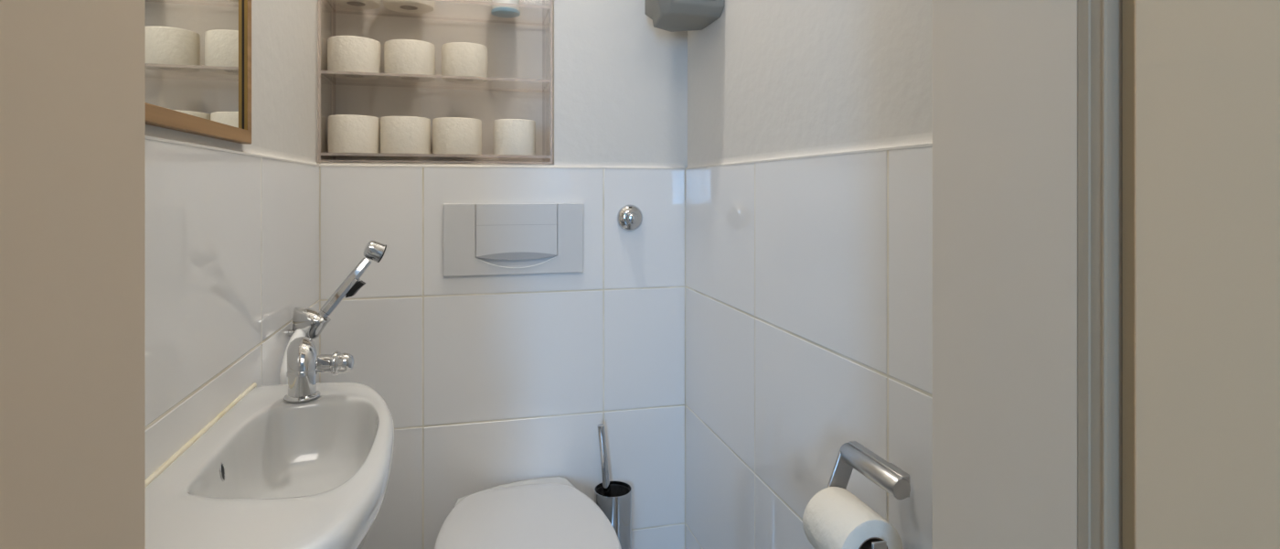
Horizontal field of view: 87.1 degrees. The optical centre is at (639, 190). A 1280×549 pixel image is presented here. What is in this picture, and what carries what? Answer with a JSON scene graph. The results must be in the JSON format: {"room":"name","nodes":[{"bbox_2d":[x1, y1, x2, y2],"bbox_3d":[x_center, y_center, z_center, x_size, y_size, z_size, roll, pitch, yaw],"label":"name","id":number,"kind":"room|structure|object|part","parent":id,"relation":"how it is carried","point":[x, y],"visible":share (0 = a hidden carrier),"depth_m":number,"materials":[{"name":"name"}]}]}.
{"room":"bathroom","nodes":[
{"label":"bathroom","id":0,"kind":"room"},
{"bbox_2d":[145,0,319,479],"bbox_3d":[-0.598,-0.170,0.842,0.128,2.500,1.208,0,0,-14],"label":"wall","id":1,"kind":"structure","parent":0,"point":[232,239],"depth_m":0.91,"materials":[{"name":"white tile"}]},
{"bbox_2d":[145,0,251,144],"bbox_3d":[-0.484,-0.423,0.650,0.012,0.714,0.660,0,0,-14],"label":"wall mirror","id":2,"kind":"object","parent":1,"relation":"attached to","point":[198,52],"visible":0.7,"depth_m":0.80,"materials":[{"name":"mirror"}]},
{"bbox_2d":[145,382,394,548],"bbox_3d":[-0.392,0.385,0.743,0.227,0.203,0.582,0,0,-14],"label":"basin","id":3,"kind":"object","parent":1,"relation":"attached to","point":[268,471],"visible":0.95,"depth_m":0.75,"materials":[{"name":"grey ceramic"}]},
{"bbox_2d":[283,336,354,402],"bbox_3d":[-0.442,0.243,0.920,0.091,0.087,0.088,0,0,-14],"label":"tap","id":4,"kind":"object","parent":3,"relation":"on","point":[304,363],"visible":1,"depth_m":0.92,"materials":[{"name":"silver metal"}]},
{"bbox_3d":[-0.459,0.223,0.914,0.037,0.045,0.082,0,0,-27],"label":"spout","id":5,"kind":"part","parent":4,"relation":"part of","materials":[{"name":"silver metal"}]},
{"bbox_3d":[-0.444,0.241,0.939,0.028,0.024,0.024,0,0,-7],"label":"handle stem","id":6,"kind":"part","parent":4,"relation":"part of","materials":[{"name":"silver metal"}]},
{"bbox_3d":[-0.417,0.241,0.944,0.030,0.033,0.033,0,0,-14],"label":"handle knob","id":7,"kind":"part","parent":4,"relation":"part of","materials":[{"name":"silver metal"}]},
{"bbox_2d":[279,240,386,383],"bbox_3d":[-0.560,0.353,1.198,0.103,0.522,0.202,0,0,35],"label":"shower","id":8,"kind":"object","parent":1,"relation":"attached to","point":[308,322],"visible":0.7,"depth_m":1.20,"materials":[{"name":"silver metal"}]},
{"bbox_2d":[145,124,932,169],"bbox_3d":[-0.157,-0.059,1.028,0.838,0.017,1.069,0,0,-14],"label":"trim","id":9,"kind":"structure","parent":1,"relation":"attached to","point":[152,133],"depth_m":1.07,"materials":[{"name":"white tile"}]},
{"bbox_2d":[316,0,687,548],"bbox_3d":[-0.318,-0.170,1.662,1.075,2.500,0.258,0,0,-14],"label":"wall","id":10,"kind":"structure","parent":0,"point":[485,381],"depth_m":1.57,"materials":[{"name":"white tile"}]},
{"bbox_2d":[323,0,552,164],"bbox_3d":[-0.466,-0.429,1.579,0.501,0.735,0.167,0,0,-14],"label":"shelf unit","id":11,"kind":"object","parent":10,"relation":"in","point":[547,5],"visible":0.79,"depth_m":1.59,"materials":[{"name":"white wood"}]},
{"bbox_2d":[327,35,380,79],"bbox_3d":[-0.643,-0.296,1.515,0.111,0.080,0.110,0,0,-14],"label":"toilet roll","id":12,"kind":"object","parent":11,"relation":"on","point":[348,57],"visible":1,"depth_m":1.47,"materials":[{"name":"beige paper"}]},
{"bbox_2d":[327,114,380,153],"bbox_3d":[-0.643,-0.123,1.514,0.108,0.084,0.109,0,0,-14],"label":"toilet roll","id":13,"kind":"object","parent":11,"relation":"on","point":[346,133],"visible":0.85,"depth_m":1.47,"materials":[{"name":"beige paper"}]},
{"bbox_2d":[331,0,380,10],"bbox_3d":[-0.650,-0.468,1.541,0.104,0.084,0.105,0,0,-14],"label":"toilet roll","id":14,"kind":"object","parent":11,"relation":"on","point":[364,5],"visible":1,"depth_m":1.55,"materials":[{"name":"beige paper"}]},
{"bbox_2d":[379,116,430,153],"bbox_3d":[-0.537,-0.123,1.542,0.110,0.084,0.111,0,0,-14],"label":"toilet roll","id":15,"kind":"object","parent":11,"relation":"on","point":[398,134],"visible":0.8,"depth_m":1.49,"materials":[{"name":"beige paper"}]},
{"bbox_2d":[383,0,434,13],"bbox_3d":[-0.540,-0.468,1.573,0.114,0.084,0.113,0,0,-14],"label":"toilet roll","id":16,"kind":"object","parent":11,"relation":"on","point":[410,6],"visible":1,"depth_m":1.57,"materials":[{"name":"beige paper"}]},
{"bbox_2d":[384,39,435,82],"bbox_3d":[-0.528,-0.296,1.544,0.111,0.078,0.111,0,0,-14],"label":"toilet roll","id":17,"kind":"object","parent":11,"relation":"on","point":[411,60],"visible":1,"depth_m":1.50,"materials":[{"name":"beige paper"}]},
{"bbox_3d":[-0.465,-0.077,1.578,0.489,0.006,0.164,0,0,-14],"label":"shelf","id":18,"kind":"part","parent":11,"relation":"part of","materials":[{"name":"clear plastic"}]},
{"bbox_3d":[-0.465,-0.063,1.578,0.489,0.004,0.164,0,0,-14],"label":"panel","id":19,"kind":"part","parent":11,"relation":"part of","materials":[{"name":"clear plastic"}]},
{"bbox_2d":[432,117,481,154],"bbox_3d":[-0.426,-0.123,1.571,0.112,0.084,0.112,0,0,-14],"label":"toilet roll","id":20,"kind":"object","parent":11,"relation":"on","point":[451,135],"visible":0.93,"depth_m":1.52,"materials":[{"name":"beige paper"}]},
{"bbox_2d":[441,42,488,83],"bbox_3d":[-0.409,-0.296,1.571,0.105,0.078,0.104,0,0,-14],"label":"toilet roll","id":21,"kind":"object","parent":11,"relation":"on","point":[462,62],"visible":1,"depth_m":1.53,"materials":[{"name":"beige paper"}]},
{"bbox_2d":[490,0,520,18],"bbox_3d":[-0.327,-0.501,1.638,0.069,0.150,0.069,0,0,-14],"label":"container","id":22,"kind":"object","parent":11,"relation":"on","point":[500,8],"visible":1,"depth_m":1.61,"materials":[{"name":"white plastic"}]},
{"bbox_2d":[493,118,535,155],"bbox_3d":[-0.297,-0.123,1.597,0.098,0.084,0.098,0,0,-14],"label":"toilet roll","id":23,"kind":"object","parent":11,"relation":"on","point":[511,136],"visible":0.89,"depth_m":1.55,"materials":[{"name":"beige paper"}]},
{"bbox_3d":[-0.226,-0.429,1.640,0.006,0.735,0.167,0,0,-14],"label":"panel","id":24,"kind":"part","parent":11,"relation":"part of","materials":[{"name":"clear plastic"}]},
{"bbox_2d":[443,202,583,276],"bbox_3d":[-0.284,0.110,1.531,0.313,0.160,0.012,0,0,-14],"label":"flush plate","id":25,"kind":"object","parent":10,"relation":"attached to","point":[478,239],"visible":1,"depth_m":1.52,"materials":[{"name":"white plastic"}]},
{"bbox_2d":[434,476,621,548],"bbox_3d":[-0.217,0.812,1.280,0.337,0.331,0.519,0,0,-14],"label":"toilet","id":26,"kind":"object","parent":10,"relation":"attached to","point":[541,512],"visible":1,"depth_m":1.32,"materials":[{"name":"grey plastic"}]},
{"bbox_2d":[617,204,642,231],"bbox_3d":[-0.020,0.066,1.585,0.064,0.064,0.037,0,0,-14],"label":"shutoff valve","id":27,"kind":"object","parent":10,"relation":"attached to","point":[629,217],"visible":1,"depth_m":1.59,"materials":[{"name":"silver metal"}]},
{"bbox_2d":[685,0,932,548],"bbox_3d":[0.320,-0.170,1.076,0.128,2.500,1.208,0,0,-14],"label":"wall","id":28,"kind":"structure","parent":0,"point":[809,281],"depth_m":1.07,"materials":[{"name":"white tile"}]},
{"bbox_2d":[644,0,724,31],"bbox_3d":[0.086,-0.491,1.476,0.143,0.248,0.213,0,0,-14],"label":"wall dispenser","id":29,"kind":"object","parent":28,"relation":"attached to","point":[672,16],"visible":1,"depth_m":1.42,"materials":[{"name":"grey plastic"}]},
{"bbox_2d":[826,440,910,548],"bbox_3d":[0.278,0.368,0.799,0.090,0.102,0.112,0,0,-14],"label":"toilet paper holder","id":30,"kind":"object","parent":28,"relation":"attached to","point":[851,454],"visible":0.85,"depth_m":0.79,"materials":[{"name":"silver metal"}]},
{"bbox_3d":[0.247,0.374,0.847,0.055,0.089,0.004,0,0,-14],"label":"arm","id":31,"kind":"part","parent":30,"relation":"part of","materials":[{"name":"silver metal"}]},
{"bbox_2d":[802,486,902,548],"bbox_3d":[0.248,0.407,0.793,0.081,0.081,0.089,0,0,-14],"label":"toilet roll","id":32,"kind":"object","parent":30,"relation":"hanging from","point":[834,517],"visible":0.99,"depth_m":0.77,"materials":[{"name":"beige paper"}]},
{"bbox_3d":[0.103,1.130,-0.403,3.400,0.100,4.368,0,0,-14],"label":"floor","id":33,"kind":"structure","parent":0,"visible":0},
{"bbox_2d":[594,480,631,548],"bbox_3d":[-0.062,0.881,1.543,0.087,0.396,0.087,0,0,-14],"label":"toilet brush holder","id":34,"kind":"object","parent":33,"relation":"on","point":[618,509],"visible":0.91,"depth_m":1.51,"materials":[{"name":"silver metal"}]},
{"bbox_2d":[597,423,629,496],"bbox_3d":[-0.060,0.713,1.543,0.072,0.362,0.072,0,0,28],"label":"toilet brush","id":35,"kind":"object","parent":34,"relation":"in","point":[607,491],"visible":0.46,"depth_m":1.52,"materials":[{"name":"silver metal"}]},
{"bbox_3d":[-0.073,0.713,1.533,0.050,0.362,0.020,0,0,-14],"label":"handle","id":36,"kind":"part","parent":35,"relation":"part of","materials":[{"name":"silver metal"}]},
{"bbox_2d":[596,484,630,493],"bbox_3d":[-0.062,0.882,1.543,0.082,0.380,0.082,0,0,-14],"label":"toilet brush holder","id":37,"kind":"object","parent":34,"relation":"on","point":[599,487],"depth_m":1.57,"materials":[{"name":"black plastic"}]},
{"bbox_3d":[-0.106,-0.170,0.417,3.400,2.500,0.140,0,0,-14],"label":"wall","id":38,"kind":"structure","parent":0,"visible":0},
{"bbox_2d":[0,0,145,548],"bbox_3d":[-0.306,0.055,0.358,0.012,2.050,0.156,0,0,-14],"label":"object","id":39,"kind":"structure","parent":38,"relation":"attached to","point":[72,72],"depth_m":0.35,"materials":[{"name":"beige paint"}]},
{"bbox_2d":[932,0,1077,548],"bbox_3d":[0.284,0.055,0.516,0.030,2.050,0.143,0,0,-14],"label":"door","id":40,"kind":"structure","parent":38,"relation":"attached to","point":[1005,72],"depth_m":0.50,"materials":[{"name":"beige paint"}]},
{"bbox_2d":[1077,0,1122,548],"bbox_3d":[0.304,0.055,0.436,0.031,2.050,0.021,0,0,-14],"label":"trim","id":41,"kind":"structure","parent":38,"relation":"attached to","point":[1100,22],"depth_m":0.43,"materials":[{"name":"beige paint"}]},
{"bbox_2d":[1122,0,1134,548],"bbox_3d":[0.315,0.055,0.420,0.018,2.050,0.015,0,0,-14],"label":"trim","id":42,"kind":"structure","parent":38,"relation":"attached to","point":[1128,5],"depth_m":0.42,"materials":[{"name":"beige"}]},
{"bbox_2d":[1134,0,1279,548],"bbox_3d":[0.368,0.053,0.105,0.094,2.037,0.621,0,0,-14],"label":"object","id":43,"kind":"structure","parent":38,"relation":"in","point":[1207,72],"depth_m":0.37,"materials":[{"name":"beige paint"}]}
]}

